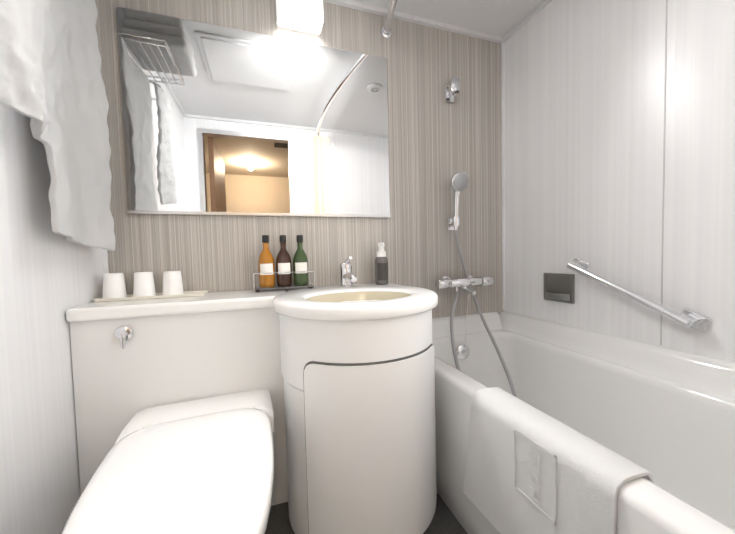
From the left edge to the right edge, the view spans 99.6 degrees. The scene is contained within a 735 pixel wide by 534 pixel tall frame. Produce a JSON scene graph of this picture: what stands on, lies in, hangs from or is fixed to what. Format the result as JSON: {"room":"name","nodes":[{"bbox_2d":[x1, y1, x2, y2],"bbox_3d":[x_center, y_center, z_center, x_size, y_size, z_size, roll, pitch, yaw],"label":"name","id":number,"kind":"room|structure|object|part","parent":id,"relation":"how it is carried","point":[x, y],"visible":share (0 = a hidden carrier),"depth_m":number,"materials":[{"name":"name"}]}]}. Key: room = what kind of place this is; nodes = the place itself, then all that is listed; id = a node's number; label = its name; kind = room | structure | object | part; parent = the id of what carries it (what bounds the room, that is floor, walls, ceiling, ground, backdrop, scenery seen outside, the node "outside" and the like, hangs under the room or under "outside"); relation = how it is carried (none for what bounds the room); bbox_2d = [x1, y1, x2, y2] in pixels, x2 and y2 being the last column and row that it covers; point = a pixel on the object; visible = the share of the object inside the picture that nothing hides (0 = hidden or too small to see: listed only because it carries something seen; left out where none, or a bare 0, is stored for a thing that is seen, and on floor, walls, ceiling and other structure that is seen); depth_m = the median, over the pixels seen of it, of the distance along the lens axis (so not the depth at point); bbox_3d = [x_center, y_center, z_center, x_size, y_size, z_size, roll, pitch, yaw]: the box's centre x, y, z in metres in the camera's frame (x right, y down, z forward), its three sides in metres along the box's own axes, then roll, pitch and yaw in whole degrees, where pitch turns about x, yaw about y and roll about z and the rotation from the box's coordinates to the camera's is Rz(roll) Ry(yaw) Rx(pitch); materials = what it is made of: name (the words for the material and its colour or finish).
{"room":"bathroom","nodes":[
{"label":"bathroom","id":0,"kind":"room"},
{"bbox_2d":[0,104,102,533],"bbox_3d":[-0.783,-0.115,0.427,0.060,2.100,1.560,-2,3,-19],"label":"wall","id":1,"kind":"structure","parent":0,"point":[49,277],"depth_m":0.81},
{"bbox_2d":[0,0,115,250],"bbox_3d":[-0.763,-0.584,0.839,0.276,1.069,0.530,-2,3,-19],"label":"towel","id":2,"kind":"object","parent":1,"relation":"attached to","point":[52,86],"visible":1,"depth_m":0.87,"materials":[{"name":"white fabric"}]},
{"bbox_2d":[95,0,503,317],"bbox_3d":[-0.123,-0.177,1.502,1.999,2.100,0.060,-2,3,-19],"label":"wall","id":3,"kind":"structure","parent":0,"point":[437,142],"depth_m":1.54,"materials":[{"name":"beige laminate"}]},
{"bbox_2d":[117,6,390,217],"bbox_3d":[-0.412,-0.608,1.348,1.084,0.767,0.017,-2,3,-19],"label":"mirror","id":4,"kind":"object","parent":3,"relation":"attached to","point":[219,120],"visible":1,"depth_m":1.31,"materials":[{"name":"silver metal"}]},
{"bbox_3d":[-0.401,-0.230,1.359,1.084,0.012,0.006,-2,3,-19],"label":"rail","id":5,"kind":"part","parent":4,"relation":"part of","materials":[{"name":"silver metal"}]},
{"bbox_2d":[276,0,322,33],"bbox_3d":[-0.292,-1.117,1.334,0.190,0.150,0.083,-2,3,-19],"label":"lamp","id":6,"kind":"object","parent":3,"relation":"attached to","point":[303,15],"depth_m":1.31,"materials":[{"name":"white"}]},
{"bbox_2d":[102,43,505,309],"bbox_3d":[-0.118,-0.461,1.455,1.879,1.488,0.012,-2,3,-19],"label":"trim","id":7,"kind":"structure","parent":3,"relation":"attached to","point":[105,260],"depth_m":1.74,"materials":[{"name":"white plastic"}]},
{"bbox_2d":[381,0,396,38],"bbox_3d":[0.273,-1.108,0.779,0.176,0.060,1.499,-2,3,-19],"label":"rail","id":8,"kind":"object","parent":3,"relation":"attached to","point":[386,32],"visible":1,"depth_m":1.42,"materials":[{"name":"silver metal"}]},
{"bbox_2d":[435,78,516,396],"bbox_3d":[0.540,-0.145,1.477,0.333,1.594,0.405,-2,3,-19],"label":"shower","id":9,"kind":"object","parent":3,"relation":"attached to","point":[459,181],"visible":0.81,"depth_m":1.57,"materials":[{"name":"silver metal"}]},
{"bbox_2d":[265,493,466,533],"bbox_3d":[0.152,0.928,0.809,1.999,0.060,1.620,-2,3,-19],"label":"floor","id":10,"kind":"structure","parent":0,"point":[444,520],"depth_m":1.08,"materials":[{"name":"black tile"}]},
{"bbox_2d":[62,389,274,533],"bbox_3d":[-0.416,0.674,0.739,0.416,0.480,0.740,-2,3,-21],"label":"toilet","id":11,"kind":"object","parent":10,"relation":"on","point":[203,466],"visible":1,"depth_m":0.67,"materials":[{"name":"white"}]},
{"bbox_2d":[66,283,437,533],"bbox_3d":[-0.325,0.500,1.080,1.173,0.795,0.649,-2,3,-19],"label":"bathroom vanity","id":12,"kind":"structure","parent":10,"relation":"on","point":[345,376],"depth_m":0.96,"materials":[{"name":"white plastic"}]},
{"bbox_2d":[93,271,207,301],"bbox_3d":[-0.799,0.066,1.168,0.349,0.095,0.104,-2,3,-19],"label":"tray","id":13,"kind":"object","parent":12,"relation":"on","point":[114,287],"visible":0.98,"depth_m":1.13,"materials":[{"name":"beige plastic"}]},
{"bbox_2d":[102,272,127,299],"bbox_3d":[-0.918,0.068,1.127,0.071,0.090,0.071,-2,3,-19],"label":"cup","id":14,"kind":"object","parent":13,"relation":"on","point":[114,288],"depth_m":1.10,"materials":[{"name":"white"}]},
{"bbox_2d":[133,271,156,297],"bbox_3d":[-0.831,0.064,1.156,0.071,0.090,0.071,-2,3,-19],"label":"cup","id":15,"kind":"object","parent":13,"relation":"on","point":[144,286],"depth_m":1.13,"materials":[{"name":"white"}]},
{"bbox_2d":[162,271,184,295],"bbox_3d":[-0.743,0.061,1.185,0.071,0.090,0.071,-2,3,-19],"label":"cup","id":16,"kind":"object","parent":13,"relation":"on","point":[172,280],"depth_m":1.16,"materials":[{"name":"white plastic"}]},
{"bbox_2d":[253,235,314,291],"bbox_3d":[-0.354,-0.019,1.316,0.244,0.230,0.089,-2,3,-19],"label":"stand","id":17,"kind":"object","parent":12,"relation":"on","point":[267,272],"visible":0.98,"depth_m":1.29,"materials":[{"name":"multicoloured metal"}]},
{"bbox_2d":[275,235,292,286],"bbox_3d":[-0.355,-0.027,1.318,0.064,0.215,0.065,-2,3,-19],"label":"bottle","id":18,"kind":"object","parent":17,"relation":"on","point":[283,272],"depth_m":1.30,"materials":[{"name":"brown glass"}]},
{"bbox_2d":[292,235,308,285],"bbox_3d":[-0.289,-0.029,1.340,0.064,0.215,0.065,-2,3,-19],"label":"bottle","id":19,"kind":"object","parent":17,"relation":"on","point":[300,260],"depth_m":1.32,"materials":[{"name":"green glass"}]},
{"bbox_2d":[339,256,356,286],"bbox_3d":[-0.080,0.022,1.329,0.068,0.135,0.166,-2,3,-19],"label":"faucet","id":20,"kind":"object","parent":12,"relation":"on","point":[348,277],"visible":0.98,"depth_m":1.35,"materials":[{"name":"silver metal"}]},
{"bbox_2d":[272,284,437,334],"bbox_3d":[-0.041,0.162,1.127,0.580,0.139,0.580,-2,3,-19],"label":"basin","id":21,"kind":"object","parent":12,"relation":"in","point":[370,309],"depth_m":0.91,"materials":[{"name":"white ceramic"}]},
{"bbox_3d":[0.042,0.549,0.947,0.443,0.560,0.131,-2,3,-19],"label":"door","id":22,"kind":"part","parent":12,"relation":"part of","materials":[{"name":"white plastic"}]},
{"bbox_2d":[375,242,387,284],"bbox_3d":[0.067,-0.017,1.446,0.060,0.194,0.068,-2,3,-19],"label":"soap dispenser","id":23,"kind":"object","parent":12,"relation":"on","point":[381,268],"visible":1,"depth_m":1.43,"materials":[{"name":"grey"}]},
{"bbox_2d":[432,294,734,533],"bbox_3d":[0.695,0.516,0.978,0.706,0.722,1.494,-2,3,-19],"label":"bathtub","id":24,"kind":"object","parent":10,"relation":"on","point":[664,417],"visible":0.71,"depth_m":1.07,"materials":[{"name":"white"}]},
{"bbox_3d":[0.502,0.269,1.563,0.033,0.271,0.014,-2,3,-19],"label":"plug chain","id":25,"kind":"part","parent":24,"relation":"part of","materials":[{"name":"silver metal"}]},
{"bbox_2d":[463,387,652,533],"bbox_3d":[0.433,0.556,0.800,0.123,0.352,0.448,-2,3,-19],"label":"bath mat","id":26,"kind":"object","parent":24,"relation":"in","point":[529,469],"visible":0.98,"depth_m":0.74,"materials":[{"name":"white fabric"}]},
{"bbox_2d":[352,0,542,36],"bbox_3d":[0.100,-1.229,0.717,1.999,0.060,1.620,-2,3,-19],"label":"ceiling","id":27,"kind":"structure","parent":0,"point":[501,18],"depth_m":1.51,"materials":[{"name":"white"}]},
{"bbox_2d":[323,0,551,43],"bbox_3d":[0.101,-1.190,0.718,1.879,0.020,1.500,-2,3,-19],"label":"trim","id":28,"kind":"structure","parent":27,"relation":"attached to","point":[536,10],"depth_m":1.54,"materials":[{"name":"white"}]},
{"bbox_2d":[504,0,734,362],"bbox_3d":[1.054,-0.185,1.042,0.060,2.100,1.560,-2,3,-19],"label":"wall","id":29,"kind":"structure","parent":0,"point":[584,109],"depth_m":1.17,"materials":[{"name":"white plastic"}]},
{"bbox_2d":[544,273,574,303],"bbox_3d":[0.878,0.096,1.446,0.034,0.132,0.155,-2,3,-19],"label":"soap dish","id":30,"kind":"object","parent":29,"relation":"attached to","point":[558,287],"visible":1,"depth_m":1.44,"materials":[{"name":"silver metal"}]},
{"bbox_2d":[567,257,712,332],"bbox_3d":[0.956,0.083,1.161,0.066,0.234,0.463,-2,3,-19],"label":"grab rail","id":31,"kind":"object","parent":29,"relation":"attached to","point":[687,318],"visible":1,"depth_m":1.06,"materials":[{"name":"silver metal"}]},
{"bbox_2d":[660,0,667,344],"bbox_3d":[1.007,-0.471,1.053,0.002,1.488,0.004,-2,3,-19],"label":"trim","id":32,"kind":"structure","parent":29,"relation":"attached to","point":[663,170],"depth_m":1.06,"materials":[{"name":"grey"}]}
]}

